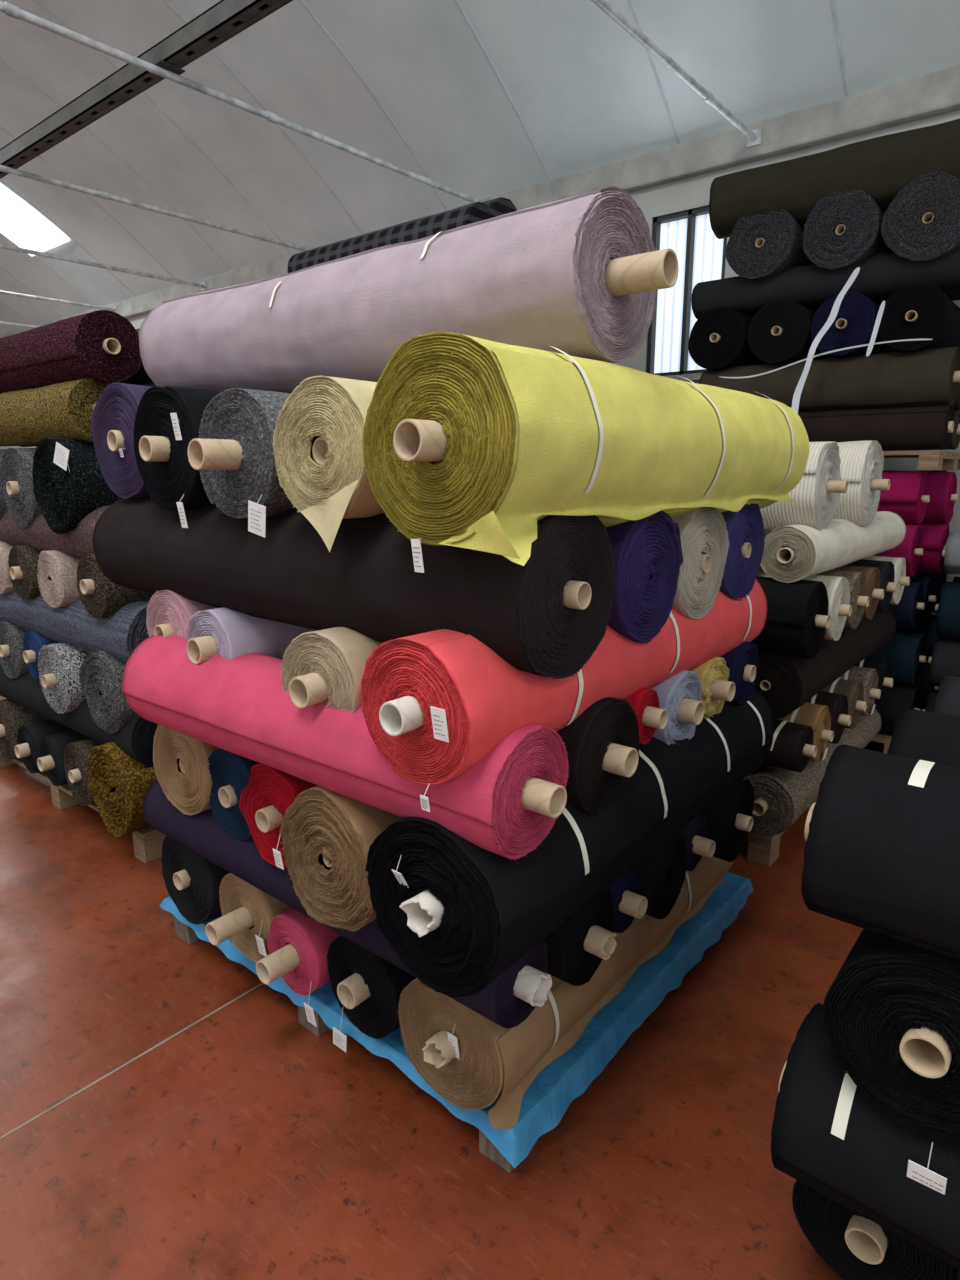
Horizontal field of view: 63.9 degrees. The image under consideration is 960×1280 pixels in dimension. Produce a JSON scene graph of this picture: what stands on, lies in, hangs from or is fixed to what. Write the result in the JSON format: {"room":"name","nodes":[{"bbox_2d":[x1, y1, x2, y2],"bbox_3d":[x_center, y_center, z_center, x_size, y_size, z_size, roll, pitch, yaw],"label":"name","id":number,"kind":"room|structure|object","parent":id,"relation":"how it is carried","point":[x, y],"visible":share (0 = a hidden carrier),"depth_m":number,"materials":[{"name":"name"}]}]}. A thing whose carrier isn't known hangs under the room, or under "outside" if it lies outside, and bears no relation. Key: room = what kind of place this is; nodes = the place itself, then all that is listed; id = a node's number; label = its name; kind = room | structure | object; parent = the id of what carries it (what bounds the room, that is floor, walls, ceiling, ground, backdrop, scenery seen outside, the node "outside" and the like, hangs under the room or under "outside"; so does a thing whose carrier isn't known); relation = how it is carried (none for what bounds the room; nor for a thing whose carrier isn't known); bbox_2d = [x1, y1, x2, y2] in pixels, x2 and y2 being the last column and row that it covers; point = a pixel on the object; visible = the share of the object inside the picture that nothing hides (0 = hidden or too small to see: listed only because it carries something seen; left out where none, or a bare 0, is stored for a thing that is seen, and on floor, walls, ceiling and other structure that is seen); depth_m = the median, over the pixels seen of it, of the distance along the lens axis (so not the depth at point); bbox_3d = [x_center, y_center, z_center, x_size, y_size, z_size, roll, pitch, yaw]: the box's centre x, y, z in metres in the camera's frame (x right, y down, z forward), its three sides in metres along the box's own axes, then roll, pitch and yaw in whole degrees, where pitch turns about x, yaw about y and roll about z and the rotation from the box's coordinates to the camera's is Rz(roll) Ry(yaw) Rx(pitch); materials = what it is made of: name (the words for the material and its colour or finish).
{"room":"textile factory","nodes":[
{"label":"textile factory","id":0,"kind":"room"},
{"bbox_2d":[0,696,884,1279],"bbox_3d":[-4.244,0.955,3.793,25.000,0.100,12.200,10,16,38],"label":"floor","id":1,"kind":"structure","parent":0,"point":[247,1144],"depth_m":2.06,"materials":[{"name":"red concrete"}]},
{"bbox_2d":[0,310,165,862],"bbox_3d":[-1.699,-0.374,4.198,2.064,2.320,1.613,10,16,38],"label":"rolls","id":2,"kind":"object","parent":1,"relation":"on","point":[69,633],"visible":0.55,"depth_m":3.34,"materials":[{"name":"multicoloured fabric"}]},
{"bbox_2d":[0,982,263,1139],"bbox_3d":[-5.835,1.321,1.898,22.017,0.001,11.861,2,13,11],"label":"floor joint","id":3,"kind":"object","parent":1,"relation":"in","point":[260,984],"depth_m":2.25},
{"bbox_2d":[173,915,536,1172],"bbox_3d":[-0.064,1.021,2.935,1.575,0.140,1.478,10,16,38],"label":"wooden pallet","id":4,"kind":"object","parent":1,"relation":"on","point":[186,933],"visible":0.07,"depth_m":2.37,"materials":[{"name":"brown wood"}]},
{"bbox_2d":[160,872,753,1167],"bbox_3d":[-0.063,0.987,2.937,1.674,0.089,1.570,10,16,38],"label":"plastic sheet","id":5,"kind":"object","parent":4,"relation":"on","point":[549,1095],"visible":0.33,"depth_m":2.24,"materials":[{"name":"blue plastic"}]},
{"bbox_2d":[162,836,229,924],"bbox_3d":[-0.538,0.698,3.222,0.337,0.340,1.563,10,16,38],"label":"roll","id":6,"kind":"object","parent":5,"relation":"on","point":[193,882],"visible":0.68,"depth_m":2.63,"materials":[{"name":"fabric"}]},
{"bbox_2d":[143,779,551,1028],"bbox_3d":[-0.475,0.659,2.173,1.594,0.217,0.210,10,16,38],"label":"roll","id":7,"kind":"object","parent":6,"relation":"on","point":[508,1000],"visible":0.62,"depth_m":2.08,"materials":[{"name":"fabric"}]},
{"bbox_2d":[153,725,228,814],"bbox_3d":[-0.470,0.269,2.897,0.327,0.323,1.447,10,16,38],"label":"roll","id":8,"kind":"object","parent":7,"relation":"on","point":[181,763],"visible":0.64,"depth_m":2.36,"materials":[{"name":"fabric"}]},
{"bbox_2d":[122,633,568,860],"bbox_3d":[-0.407,0.203,1.877,1.428,0.276,0.282,10,16,38],"label":"roll","id":9,"kind":"object","parent":8,"relation":"on","point":[508,802],"visible":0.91,"depth_m":1.66,"materials":[{"name":"fabric"}]},
{"bbox_2d":[146,590,217,638],"bbox_3d":[-0.481,-0.108,2.764,0.267,0.313,1.413,10,16,38],"label":"roll","id":10,"kind":"object","parent":9,"relation":"on","point":[169,613],"visible":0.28,"depth_m":2.22,"materials":[{"name":"fabric"}]},
{"bbox_2d":[186,607,317,663],"bbox_3d":[-0.299,-0.086,2.557,0.218,0.220,1.423,10,16,38],"label":"roll","id":11,"kind":"object","parent":9,"relation":"on","point":[228,633],"visible":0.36,"depth_m":2.04,"materials":[{"name":"fabric"}]},
{"bbox_2d":[280,627,383,713],"bbox_3d":[0.061,0.022,2.216,0.263,0.314,1.433,10,16,38],"label":"roll","id":12,"kind":"object","parent":9,"relation":"on","point":[320,666],"visible":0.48,"depth_m":1.68,"materials":[{"name":"fabric"}]},
{"bbox_2d":[672,507,729,618],"bbox_3d":[-0.038,-0.314,2.522,1.646,0.308,0.310,10,16,38],"label":"roll","id":13,"kind":"object","parent":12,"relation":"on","point":[705,543],"visible":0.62,"depth_m":2.00,"materials":[{"name":"fabric"}]},
{"bbox_2d":[208,748,272,839],"bbox_3d":[-0.271,0.328,2.750,0.281,0.279,1.453,10,16,38],"label":"roll","id":14,"kind":"object","parent":7,"relation":"on","point":[225,767],"visible":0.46,"depth_m":2.22,"materials":[{"name":"fabric"}]},
{"bbox_2d":[239,763,316,868],"bbox_3d":[-0.108,0.356,2.579,0.328,0.311,1.473,10,16,38],"label":"roll","id":15,"kind":"object","parent":7,"relation":"on","point":[268,785],"visible":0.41,"depth_m":2.06,"materials":[{"name":"fabric"}]},
{"bbox_2d":[273,785,401,931],"bbox_3d":[0.106,0.391,2.333,0.352,0.354,1.502,10,16,38],"label":"roll","id":16,"kind":"object","parent":7,"relation":"on","point":[327,835],"visible":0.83,"depth_m":1.77,"materials":[{"name":"fabric"}]},
{"bbox_2d":[690,657,735,717],"bbox_3d":[0.153,0.044,2.679,1.483,0.197,0.194,10,16,38],"label":"roll","id":17,"kind":"object","parent":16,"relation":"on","point":[713,675],"visible":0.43,"depth_m":2.23,"materials":[{"name":"fabric"}]},
{"bbox_2d":[206,873,290,962],"bbox_3d":[-0.293,0.761,2.970,0.306,0.296,1.653,10,16,38],"label":"roll","id":18,"kind":"object","parent":5,"relation":"on","point":[248,912],"visible":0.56,"depth_m":2.40,"materials":[{"name":"fabric"}]},
{"bbox_2d":[256,908,340,1026],"bbox_3d":[-0.099,0.835,2.810,0.246,0.300,1.633,10,16,38],"label":"roll","id":19,"kind":"object","parent":5,"relation":"on","point":[298,944],"visible":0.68,"depth_m":2.23,"materials":[{"name":"fabric"}]},
{"bbox_2d":[326,935,415,1051],"bbox_3d":[0.144,0.869,2.671,0.291,0.384,1.583,10,16,38],"label":"roll","id":20,"kind":"object","parent":5,"relation":"on","point":[367,987],"visible":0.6,"depth_m":2.08,"materials":[{"name":"fabric"}]},
{"bbox_2d":[397,856,733,1129],"bbox_3d":[0.370,0.875,2.416,0.366,0.356,1.523,10,16,38],"label":"roll","id":21,"kind":"object","parent":5,"relation":"on","point":[470,1060],"visible":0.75,"depth_m":1.93,"materials":[{"name":"fabric"}]},
{"bbox_2d":[544,889,616,985],"bbox_3d":[-0.299,0.634,2.352,1.598,0.241,0.251,10,16,38],"label":"roll","id":22,"kind":"object","parent":21,"relation":"on","point":[576,949],"visible":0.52,"depth_m":1.86,"materials":[{"name":"fabric"}]},
{"bbox_2d":[365,689,773,997],"bbox_3d":[0.364,0.412,2.087,0.370,0.374,1.558,10,16,38],"label":"roll","id":23,"kind":"object","parent":22,"relation":"on","point":[457,913],"visible":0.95,"depth_m":1.59,"materials":[{"name":"fabric"}]},
{"bbox_2d":[556,697,639,814],"bbox_3d":[-0.239,0.170,2.156,1.483,0.275,0.272,10,16,38],"label":"roll","id":24,"kind":"object","parent":23,"relation":"on","point":[605,737],"visible":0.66,"depth_m":1.69,"materials":[{"name":"fabric"}]},
{"bbox_2d":[623,688,667,744],"bbox_3d":[-0.125,0.093,2.321,1.473,0.140,0.133,10,16,38],"label":"roll","id":25,"kind":"object","parent":23,"relation":"on","point":[644,702],"visible":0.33,"depth_m":1.87,"materials":[{"name":"fabric"}]},
{"bbox_2d":[649,670,703,745],"bbox_3d":[0.017,0.094,2.514,1.473,0.224,0.225,10,16,38],"label":"roll","id":26,"kind":"object","parent":23,"relation":"on","point":[679,695],"visible":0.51,"depth_m":2.05,"materials":[{"name":"fabric"}]},
{"bbox_2d":[360,579,766,811],"bbox_3d":[0.335,0.030,1.973,0.288,0.319,1.553,10,16,38],"label":"roll","id":27,"kind":"object","parent":26,"relation":"on","point":[466,698],"visible":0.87,"depth_m":1.45,"materials":[{"name":"fabric"}]},
{"bbox_2d":[93,496,616,679],"bbox_3d":[-0.469,-0.205,2.001,1.728,0.340,0.344,10,16,38],"label":"roll","id":28,"kind":"object","parent":27,"relation":"on","point":[547,616],"visible":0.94,"depth_m":1.61,"materials":[{"name":"fabric"}]},
{"bbox_2d":[92,382,150,497],"bbox_3d":[-0.632,-0.712,2.838,0.337,0.345,1.453,10,16,38],"label":"roll","id":29,"kind":"object","parent":28,"relation":"on","point":[114,413],"visible":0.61,"depth_m":2.31,"materials":[{"name":"fabric"}]},
{"bbox_2d":[139,186,678,392],"bbox_3d":[-0.314,-0.845,2.057,1.781,0.342,0.346,10,16,38],"label":"roll","id":30,"kind":"object","parent":29,"relation":"on","point":[580,276],"visible":0.94,"depth_m":1.70,"materials":[{"name":"fabric"}]},
{"bbox_2d":[133,386,222,527],"bbox_3d":[-0.407,-0.607,2.585,0.330,0.370,1.483,10,16,38],"label":"roll","id":31,"kind":"object","parent":28,"relation":"on","point":[167,418],"visible":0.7,"depth_m":2.04,"materials":[{"name":"fabric"}]},
{"bbox_2d":[188,388,293,537],"bbox_3d":[-0.161,-0.533,2.334,0.316,0.343,1.533,10,16,38],"label":"roll","id":32,"kind":"object","parent":28,"relation":"on","point":[232,453],"visible":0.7,"depth_m":1.79,"materials":[{"name":"fabric"}]},
{"bbox_2d":[271,376,383,551],"bbox_3d":[0.116,-0.481,2.128,0.310,0.356,1.451,10,16,38],"label":"roll","id":33,"kind":"object","parent":28,"relation":"on","point":[318,441],"visible":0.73,"depth_m":1.58,"materials":[{"name":"fabric"}]},
{"bbox_2d":[605,510,682,642],"bbox_3d":[-0.212,-0.257,2.281,1.630,0.322,0.328,10,16,38],"label":"roll","id":34,"kind":"object","parent":27,"relation":"on","point":[648,556],"visible":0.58,"depth_m":1.76,"materials":[{"name":"fabric"}]},
{"bbox_2d":[361,332,809,572],"bbox_3d":[0.378,-0.436,1.864,0.399,0.405,1.574,10,16,38],"label":"roll","id":35,"kind":"object","parent":34,"relation":"on","point":[470,442],"visible":0.96,"depth_m":1.36,"materials":[{"name":"fabric"}]},
{"bbox_2d":[719,503,764,600],"bbox_3d":[0.156,-0.376,2.767,1.645,0.311,0.326,10,16,38],"label":"roll","id":36,"kind":"object","parent":27,"relation":"on","point":[745,527],"visible":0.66,"depth_m":2.25,"materials":[{"name":"fabric"}]},
{"bbox_2d":[721,641,758,703],"bbox_3d":[0.291,0.007,2.850,1.453,0.206,0.217,10,16,38],"label":"roll","id":37,"kind":"object","parent":23,"relation":"on","point":[742,662],"visible":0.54,"depth_m":2.38,"materials":[{"name":"fabric"}]},
{"bbox_2d":[605,870,647,932],"bbox_3d":[-0.187,0.592,2.499,1.583,0.172,0.176,10,16,38],"label":"roll","id":38,"kind":"object","parent":21,"relation":"on","point":[628,902],"visible":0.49,"depth_m":2.02,"materials":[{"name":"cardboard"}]},
{"bbox_2d":[629,835,687,919],"bbox_3d":[-0.047,0.573,2.668,1.544,0.253,0.260,10,16,38],"label":"roll","id":39,"kind":"object","parent":21,"relation":"on","point":[661,874],"visible":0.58,"depth_m":2.17,"materials":[{"name":"fabric"}]},
{"bbox_2d":[675,815,715,871],"bbox_3d":[0.089,0.519,2.809,1.583,0.182,0.175,10,16,38],"label":"roll","id":40,"kind":"object","parent":21,"relation":"on","point":[695,834],"visible":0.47,"depth_m":2.32,"materials":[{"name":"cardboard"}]},
{"bbox_2d":[699,779,753,861],"bbox_3d":[0.271,0.491,2.989,1.573,0.278,0.288,10,16,38],"label":"roll","id":41,"kind":"object","parent":21,"relation":"on","point":[730,820],"visible":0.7,"depth_m":2.48,"materials":[{"name":"fabric"}]},
{"bbox_2d":[287,197,516,272],"bbox_3d":[-0.317,-1.453,6.326,1.918,3.510,1.506,10,16,38],"label":"rolls","id":42,"kind":"object","parent":1,"relation":"on","point":[430,225],"visible":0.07,"depth_m":5.24,"materials":[{"name":"black fabric"}]},
{"bbox_2d":[688,118,959,752],"bbox_3d":[2.734,-1.050,4.613,2.863,3.462,1.184,10,16,38],"label":"rolls","id":43,"kind":"object","parent":1,"relation":"on","point":[887,207],"visible":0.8,"depth_m":4.34,"materials":[{"name":"black fabric"}]},
{"bbox_2d":[792,267,859,413],"bbox_3d":[1.844,-1.533,4.158,0.296,0.872,0.052,5,13,20],"label":"strap","id":44,"kind":"object","parent":43,"relation":"on","point":[796,397],"visible":0.87,"depth_m":4.16,"materials":[{"name":"grey plastic"}]},
{"bbox_2d":[721,339,931,377],"bbox_3d":[1.868,-1.553,4.277,1.126,0.132,0.020,10,16,38],"label":"strap","id":45,"kind":"object","parent":43,"relation":"attached to","point":[904,339],"visible":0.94,"depth_m":4.22,"materials":[{"name":"grey plastic"}]},
{"bbox_2d":[866,301,884,355],"bbox_3d":[2.064,-1.624,4.017,0.062,0.272,0.022,10,16,38],"label":"strap","id":46,"kind":"object","parent":43,"relation":"on","point":[881,309],"visible":1,"depth_m":4.02,"materials":[{"name":"grey plastic"}]},
{"bbox_2d":[744,440,909,866],"bbox_3d":[1.218,-0.101,4.089,1.572,1.834,1.778,10,16,38],"label":"fabric","id":47,"kind":"object","parent":1,"relation":"on","point":[828,598],"visible":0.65,"depth_m":3.28,"materials":[{"name":"fabric"}]},
{"bbox_3d":[1.745,1.304,1.748,1.360,0.100,1.380,10,16,38],"label":"wooden pallet","id":48,"kind":"object","parent":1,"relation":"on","visible":0},
{"bbox_2d":[792,1180,957,1279],"bbox_3d":[1.219,1.041,2.047,0.300,0.288,1.513,10,16,38],"label":"roll","id":49,"kind":"object","parent":48,"relation":"on","point":[855,1247],"visible":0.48,"depth_m":1.51,"materials":[{"name":"fabric"}]},
{"bbox_2d":[0,0,959,334],"bbox_3d":[-4.244,-4.181,2.660,25.000,2.264,12.200,10,16,38],"label":"ceiling","id":50,"kind":"structure","parent":0,"point":[587,94],"depth_m":6.60,"materials":[{"name":"paint"}]},
{"bbox_2d":[0,321,39,327],"bbox_3d":[-11.105,-4.225,8.375,0.100,0.100,12.100,10,16,38],"label":"pipe","id":51,"kind":"object","parent":50,"relation":"attached to","point":[1,322],"visible":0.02,"depth_m":12.58,"materials":[{"name":"silver metal"}]},
{"bbox_2d":[0,187,69,255],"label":"skylight window","id":52,"kind":"structure","parent":50,"relation":"attached to","point":[25,228],"depth_m":10.41,"materials":[{"name":"white glass"}]},
{"bbox_2d":[0,290,117,312],"bbox_3d":[-9.260,-3.897,6.891,0.100,0.100,12.100,10,16,38],"label":"pipe","id":53,"kind":"object","parent":50,"relation":"attached to","point":[115,309],"visible":0.93,"depth_m":10.82,"materials":[{"name":"silver metal"}]},
{"bbox_2d":[0,243,206,290],"bbox_3d":[-7.416,-3.570,5.406,0.100,0.100,12.100,10,16,38],"label":"pipe","id":54,"kind":"object","parent":50,"relation":"attached to","point":[202,285],"visible":1,"depth_m":8.95,"materials":[{"name":"silver metal"}]},
{"bbox_2d":[0,165,310,250],"bbox_3d":[-5.572,-3.242,3.922,0.100,0.100,12.100,10,16,38],"label":"pipe","id":55,"kind":"object","parent":50,"relation":"attached to","point":[103,195],"visible":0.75,"depth_m":6.91,"materials":[{"name":"silver metal"}]},
{"bbox_2d":[0,1,482,202],"bbox_3d":[-3.728,-2.914,2.437,0.100,0.100,12.100,10,16,38],"label":"pipe","id":56,"kind":"object","parent":50,"relation":"attached to","point":[8,9],"visible":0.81,"depth_m":4.81,"materials":[{"name":"silver metal"}]},
{"bbox_2d":[591,0,761,147],"bbox_3d":[-1.884,-2.586,0.953,0.100,0.100,12.100,10,16,38],"label":"pipe","id":57,"kind":"object","parent":50,"relation":"attached to","point":[753,136],"visible":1,"depth_m":4.55,"materials":[{"name":"silver metal"}]},
{"bbox_2d":[0,109,959,661],"bbox_3d":[-0.284,-2.278,7.999,25.000,4.400,0.250,10,16,38],"label":"wall","id":58,"kind":"structure","parent":0,"point":[693,192],"depth_m":5.88,"materials":[{"name":"paint"}]},
{"bbox_2d":[0,0,849,333],"bbox_3d":[-4.167,-4.153,2.601,24.028,2.251,12.200,10,16,38],"label":"ceiling panel seams","id":59,"kind":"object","parent":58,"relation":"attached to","point":[832,2],"depth_m":6.79,"materials":[{"name":"paint"}]},
{"bbox_2d":[0,65,959,337],"bbox_3d":[-0.396,-4.021,7.476,25.000,0.230,0.100,10,16,38],"label":"ceiling beam","id":60,"kind":"structure","parent":58,"relation":"attached to","point":[937,92],"depth_m":5.66,"materials":[{"name":"concrete"}]},
{"bbox_2d":[646,206,726,380],"bbox_3d":[1.646,-2.729,6.144,0.700,1.280,0.160,10,16,38],"label":"window","id":61,"kind":"structure","parent":58,"relation":"in","point":[700,254],"depth_m":6.20,"materials":[{"name":"white glass"}]},
{"bbox_3d":[-13.966,-4.044,10.897,0.200,6.600,12.200,10,16,38],"label":"wall","id":62,"kind":"structure","parent":0,"visible":0},
{"bbox_2d":[0,0,292,178],"bbox_3d":[-2.425,-3.579,5.052,25.000,0.118,0.160,10,16,38],"label":"cable tray","id":63,"kind":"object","parent":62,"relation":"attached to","point":[225,19],"depth_m":4.77,"materials":[{"name":"metal"}]},
{"bbox_3d":[1.695,0.868,1.629,1.533,0.338,0.326,10,16,38],"label":"roll","id":64,"kind":"object","parent":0,"visible":0},
{"bbox_2d":[823,928,959,1194],"bbox_3d":[1.200,0.587,1.818,0.331,0.435,1.553,10,16,38],"label":"roll","id":65,"kind":"object","parent":64,"relation":"on","point":[891,1011],"visible":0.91,"depth_m":1.26,"materials":[{"name":"fabric"}]},
{"bbox_2d":[801,744,959,959],"bbox_3d":[1.165,0.428,0.926,1.478,0.323,0.315,10,16,38],"label":"roll","id":66,"kind":"object","parent":65,"relation":"on","point":[882,831],"visible":1,"depth_m":1.20,"materials":[{"name":"fabric"}]},
{"bbox_3d":[1.476,1.076,1.865,0.294,0.287,1.513,10,16,38],"label":"roll","id":67,"kind":"object","parent":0,"visible":0},
{"bbox_2d":[771,1003,959,1269],"bbox_3d":[1.214,0.989,1.074,1.553,0.330,0.334,10,16,38],"label":"roll","id":68,"kind":"object","parent":67,"relation":"on","point":[827,1135],"visible":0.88,"depth_m":1.34,"materials":[{"name":"fabric"}]},
{"bbox_3d":[1.514,0.574,1.623,0.336,0.327,1.503,10,16,38],"label":"roll","id":69,"kind":"object","parent":68,"relation":"on","visible":0},
{"bbox_2d":[887,708,959,767],"bbox_3d":[1.409,0.382,1.191,1.443,0.318,0.308,10,16,38],"label":"roll","id":70,"kind":"object","parent":69,"relation":"on","point":[934,737],"visible":0.19,"depth_m":1.50,"materials":[{"name":"fabric"}]},
{"bbox_2d":[933,675,959,715],"bbox_3d":[1.627,0.328,1.433,1.423,0.316,0.315,10,16,38],"label":"roll","id":71,"kind":"object","parent":69,"relation":"on","point":[947,700],"visible":0.19,"depth_m":1.75,"materials":[{"name":"fabric"}]}
]}

